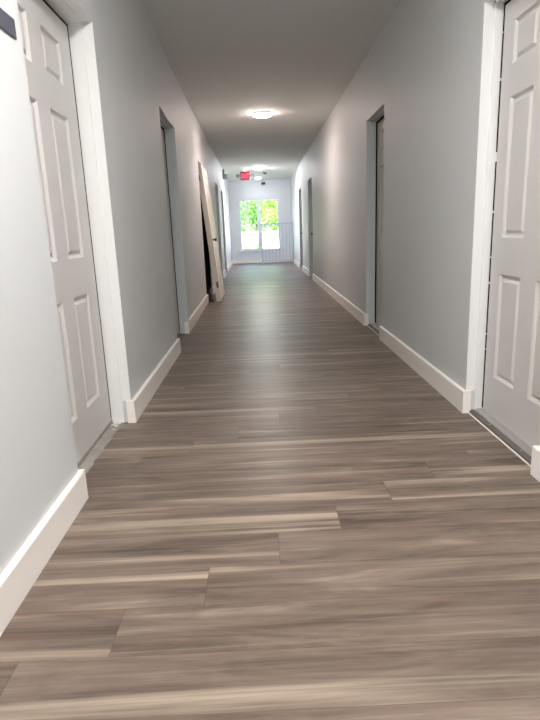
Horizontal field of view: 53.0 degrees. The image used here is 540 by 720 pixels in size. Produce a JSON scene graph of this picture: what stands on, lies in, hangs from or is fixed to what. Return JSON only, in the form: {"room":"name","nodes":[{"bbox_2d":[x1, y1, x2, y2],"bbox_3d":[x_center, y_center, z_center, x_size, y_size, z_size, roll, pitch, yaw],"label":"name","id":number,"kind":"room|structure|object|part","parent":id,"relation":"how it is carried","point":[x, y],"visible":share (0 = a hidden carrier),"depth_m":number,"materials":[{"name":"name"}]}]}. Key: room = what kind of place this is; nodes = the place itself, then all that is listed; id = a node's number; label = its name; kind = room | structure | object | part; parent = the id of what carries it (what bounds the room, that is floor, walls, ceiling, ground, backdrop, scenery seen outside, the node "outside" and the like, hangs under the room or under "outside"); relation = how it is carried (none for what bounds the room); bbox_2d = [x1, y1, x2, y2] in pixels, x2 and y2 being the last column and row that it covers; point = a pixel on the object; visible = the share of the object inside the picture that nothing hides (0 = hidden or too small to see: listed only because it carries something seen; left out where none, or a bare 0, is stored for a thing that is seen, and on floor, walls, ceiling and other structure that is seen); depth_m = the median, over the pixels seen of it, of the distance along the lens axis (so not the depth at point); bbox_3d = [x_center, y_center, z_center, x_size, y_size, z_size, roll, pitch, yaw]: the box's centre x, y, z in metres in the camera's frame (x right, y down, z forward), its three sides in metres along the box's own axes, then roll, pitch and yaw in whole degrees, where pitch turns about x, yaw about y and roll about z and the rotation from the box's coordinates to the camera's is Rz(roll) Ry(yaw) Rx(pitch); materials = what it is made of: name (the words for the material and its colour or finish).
{"room":"apartment building hallway","nodes":[
{"label":"apartment building hallway","id":0,"kind":"room"},
{"bbox_2d":[0,0,231,574],"bbox_3d":[-1.126,-1.996,7.276,0.384,2.652,21.756,-2,13,-1],"label":"wall","id":1,"kind":"structure","parent":0,"point":[136,79],"depth_m":2.75,"materials":[{"name":"grey paint"}]},
{"bbox_2d":[0,8,16,39],"bbox_3d":[-0.823,-1.053,1.687,0.006,0.060,0.127,-2,13,-1],"label":"wall plaque","id":2,"kind":"object","parent":1,"relation":"attached to","point":[7,23],"visible":1,"depth_m":1.69,"materials":[{"name":"grey plastic"}]},
{"bbox_2d":[17,0,130,467],"bbox_3d":[-0.943,-0.532,2.409,0.259,2.055,0.931,-2,13,-1],"label":"door","id":3,"kind":"structure","parent":1,"relation":"in","point":[57,36],"depth_m":2.62,"materials":[{"name":"grey paint"}]},
{"bbox_3d":[-0.965,-0.531,2.409,0.205,2.055,0.931,-2,13,-1],"label":"frame","id":4,"kind":"part","parent":3,"relation":"part of","materials":[{"name":"white paint"}]},
{"bbox_2d":[0,260,232,635],"bbox_3d":[-0.926,-0.773,7.561,0.081,0.127,21.736,-2,13,-1],"label":"baseboard","id":5,"kind":"structure","parent":1,"relation":"attached to","point":[17,579],"depth_m":1.86,"materials":[{"name":"white paint"}]},
{"bbox_2d":[159,109,188,336],"bbox_3d":[-1.013,-1.170,5.089,0.248,2.055,0.952,-2,13,-1],"label":"door","id":6,"kind":"structure","parent":1,"relation":"in","point":[167,129],"depth_m":5.49,"materials":[{"name":"grey paint"}]},
{"bbox_2d":[198,162,211,298],"bbox_3d":[-1.178,-1.983,8.513,0.309,2.055,1.035,-2,13,-1],"label":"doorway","id":7,"kind":"object","parent":1,"relation":"attached to","point":[205,242],"visible":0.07,"depth_m":9.08,"materials":[{"name":"brown wood"}]},
{"bbox_2d":[208,290,213,301],"bbox_3d":[-0.901,-0.977,8.282,0.078,0.186,0.025,-2,13,-1],"label":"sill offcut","id":8,"kind":"structure","parent":1,"relation":"attached to","point":[209,291],"depth_m":8.27,"materials":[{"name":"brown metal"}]},
{"bbox_2d":[198,163,224,301],"bbox_3d":[-0.922,-1.987,8.537,0.254,2.024,0.936,-2,13,-1],"label":"door","id":9,"kind":"structure","parent":1,"relation":"in","point":[203,177],"depth_m":8.22,"materials":[{"name":"beige paint"}]},
{"bbox_2d":[215,183,222,272],"bbox_3d":[-1.236,-2.774,11.828,0.248,2.055,0.828,-2,13,-1],"label":"door","id":10,"kind":"structure","parent":1,"relation":"in","point":[216,185],"depth_m":12.18,"materials":[{"name":"grey paint"}]},
{"bbox_2d":[221,190,226,267],"bbox_3d":[-1.293,-3.230,13.742,0.248,2.055,0.828,-2,13,-1],"label":"door","id":11,"kind":"structure","parent":1,"relation":"in","point":[221,190],"depth_m":14.12,"materials":[{"name":"grey"}]},
{"bbox_2d":[222,169,226,179],"bbox_3d":[-1.191,-4.890,14.224,0.118,0.253,0.287,-2,13,-1],"label":"emergency light","id":12,"kind":"object","parent":1,"relation":"attached to","point":[224,176],"visible":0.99,"depth_m":14.17,"materials":[{"name":"grey plastic"}]},
{"bbox_2d":[228,179,292,260],"bbox_3d":[-0.307,-4.584,17.958,2.590,2.652,0.186,-2,13,-1],"label":"wall","id":13,"kind":"structure","parent":0,"point":[273,188],"depth_m":17.75,"materials":[{"name":"white paint"}]},
{"bbox_2d":[239,198,281,251],"bbox_3d":[-0.340,-4.461,17.910,1.424,1.672,0.140,-2,13,-1],"label":"window","id":14,"kind":"structure","parent":13,"relation":"in","point":[259,248],"depth_m":17.93,"materials":[{"name":"white glass"}]},
{"bbox_3d":[-0.308,-3.653,18.057,1.424,0.031,0.051,-2,13,-1],"label":"sill","id":15,"kind":"part","parent":14,"relation":"part of","materials":[{"name":"white plastic"}]},
{"bbox_2d":[233,258,291,263],"bbox_3d":[-0.247,-3.322,18.154,2.017,0.104,0.020,-2,13,-1],"label":"baseboard","id":16,"kind":"structure","parent":13,"relation":"attached to","point":[260,260],"depth_m":18.14,"materials":[{"name":"white paint"}]},
{"bbox_2d":[0,261,539,719],"bbox_3d":[-0.018,-0.691,7.612,2.901,0.124,22.170,-2,13,-1],"label":"floor","id":17,"kind":"structure","parent":0,"point":[295,524],"depth_m":1.78,"materials":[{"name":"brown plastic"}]},
{"bbox_2d":[78,422,121,473],"bbox_3d":[-0.858,0.462,2.648,0.064,0.006,0.928,-2,13,-1],"label":"strip","id":18,"kind":"object","parent":17,"relation":"on","point":[87,464],"visible":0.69,"depth_m":2.71,"materials":[{"name":"grey metal"}]},
{"bbox_2d":[112,422,121,429],"bbox_3d":[-0.869,0.369,3.031,0.053,0.008,0.130,-2,13,-1],"label":"crumbs","id":19,"kind":"object","parent":18,"relation":"on","point":[114,423],"visible":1,"depth_m":3.06,"materials":[{"name":"white"}]},
{"bbox_2d":[260,222,293,263],"bbox_3d":[0.236,-3.715,17.229,1.036,1.261,0.050,-2,13,-1],"label":"stair railing","id":20,"kind":"object","parent":17,"relation":"on","point":[288,222],"visible":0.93,"depth_m":17.20,"materials":[{"name":"grey metal"}]},
{"bbox_3d":[-0.250,-3.679,17.227,0.037,1.228,0.037,-2,13,-1],"label":"post","id":21,"kind":"part","parent":20,"relation":"part of","materials":[{"name":"grey metal"}]},
{"bbox_3d":[0.212,-4.312,17.087,1.036,0.033,0.050,-2,13,-1],"label":"rail","id":22,"kind":"part","parent":20,"relation":"part of","materials":[{"name":"grey metal"}]},
{"bbox_3d":[0.739,-3.720,17.239,0.029,1.228,0.037,-2,13,-1],"label":"post","id":23,"kind":"part","parent":20,"relation":"part of","materials":[{"name":"grey metal"}]},
{"bbox_2d":[141,0,399,180],"bbox_3d":[-0.124,-3.404,6.962,2.901,0.155,22.170,-2,13,-1],"label":"ceiling","id":24,"kind":"structure","parent":0,"point":[231,60],"depth_m":5.38,"materials":[{"name":"white paint"}]},
{"bbox_2d":[236,170,253,179],"bbox_3d":[-0.680,-5.045,14.782,0.497,0.250,0.100,-2,13,-1],"label":"exit sign","id":25,"kind":"object","parent":24,"relation":"hanging from","point":[244,175],"visible":1,"depth_m":14.76,"materials":[{"name":"red plastic"}]},
{"bbox_2d":[253,111,271,117],"bbox_3d":[-0.108,-3.459,7.642,0.272,0.054,0.272,-2,13,-1],"label":"ceiling light","id":26,"kind":"object","parent":24,"relation":"attached to","point":[259,114],"visible":1,"depth_m":7.56,"materials":[{"name":"white plastic"}]},
{"bbox_2d":[290,0,485,408],"bbox_3d":[1.071,-2.088,7.303,0.252,2.652,21.756,-2,13,-1],"label":"wall","id":27,"kind":"structure","parent":0,"point":[424,65],"depth_m":3.84,"materials":[{"name":"grey paint"}]},
{"bbox_2d":[299,188,302,265],"bbox_3d":[0.931,-3.414,14.147,0.248,2.055,0.879,-2,13,-1],"label":"door","id":28,"kind":"structure","parent":27,"relation":"in","point":[300,200],"depth_m":14.54,"materials":[{"name":"grey"}]},
{"bbox_3d":[0.953,-3.415,14.148,0.194,2.055,0.879,-2,13,-1],"label":"frame","id":29,"kind":"part","parent":28,"relation":"part of","materials":[{"name":"grey paint"}]},
{"bbox_2d":[308,177,312,273],"bbox_3d":[0.990,-2.783,11.503,0.248,2.055,0.828,-2,13,-1],"label":"door","id":30,"kind":"structure","parent":27,"relation":"in","point":[310,179],"depth_m":11.87,"materials":[{"name":"grey paint"}]},
{"bbox_3d":[1.012,-2.784,11.503,0.194,2.055,0.828,-2,13,-1],"label":"frame","id":31,"kind":"part","parent":30,"relation":"part of","materials":[{"name":"grey paint"}]},
{"bbox_2d":[366,104,383,335],"bbox_3d":[1.127,-1.288,5.231,0.243,2.055,0.776,-2,13,-1],"label":"door","id":32,"kind":"structure","parent":27,"relation":"in","point":[374,141],"depth_m":5.51,"materials":[{"name":"grey paint"}]},
{"bbox_2d":[292,258,539,481],"bbox_3d":[0.996,-0.854,7.585,0.046,0.127,21.735,-2,13,-1],"label":"baseboard","id":33,"kind":"structure","parent":27,"relation":"attached to","point":[455,394],"depth_m":3.77,"materials":[{"name":"white paint"}]},
{"bbox_2d":[466,0,539,466],"bbox_3d":[1.181,-0.616,2.415,0.227,2.055,0.817,-2,13,-1],"label":"door","id":34,"kind":"structure","parent":27,"relation":"in","point":[503,358],"depth_m":2.60,"materials":[{"name":"grey paint"}]},
{"bbox_3d":[1.090,-0.674,2.399,0.049,1.928,0.817,-2,13,-1],"label":"casing","id":35,"kind":"part","parent":34,"relation":"part of","materials":[{"name":"white paint"}]},
{"bbox_3d":[1.206,-0.617,2.415,0.178,2.055,0.817,-2,13,-1],"label":"frame","id":36,"kind":"part","parent":34,"relation":"part of","materials":[{"name":"white paint"}]},
{"label":"outside","id":37,"kind":"structure","parent":0,"visible":0},
{"bbox_3d":[-0.997,-10.011,47.340,62.160,0.207,58.638,-2,13,-1],"label":"ground","id":38,"kind":"structure","parent":37,"visible":0},
{"bbox_2d":[240,201,250,231],"bbox_3d":[-1.374,-7.710,27.364,1.378,4.640,1.471,-2,13,-1],"label":"tree","id":39,"kind":"object","parent":38,"relation":"on","point":[244,205],"visible":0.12,"depth_m":27.06,"materials":[{"name":"green plant"}]},
{"bbox_2d":[242,236,252,248],"bbox_3d":[-1.127,-5.412,25.620,0.689,0.968,0.704,-2,13,-1],"label":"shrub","id":40,"kind":"object","parent":38,"relation":"on","point":[249,245],"visible":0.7,"depth_m":25.50,"materials":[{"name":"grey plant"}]},
{"bbox_2d":[245,200,267,231],"bbox_3d":[-0.822,-8.842,29.873,1.710,5.632,1.855,-2,13,-1],"label":"tree","id":41,"kind":"object","parent":38,"relation":"on","point":[252,214],"visible":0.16,"depth_m":29.72,"materials":[{"name":"green plant"}]},
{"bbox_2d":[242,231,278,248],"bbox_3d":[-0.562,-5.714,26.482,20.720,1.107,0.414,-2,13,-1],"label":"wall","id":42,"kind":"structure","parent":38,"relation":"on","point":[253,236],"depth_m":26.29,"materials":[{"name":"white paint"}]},
{"bbox_2d":[261,200,277,230],"bbox_3d":[0.209,-8.006,27.426,1.407,5.067,1.472,-10,16,-30],"label":"tree","id":43,"kind":"object","parent":38,"relation":"on","point":[272,206],"visible":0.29,"depth_m":27.21,"materials":[{"name":"green plant"}]}
]}

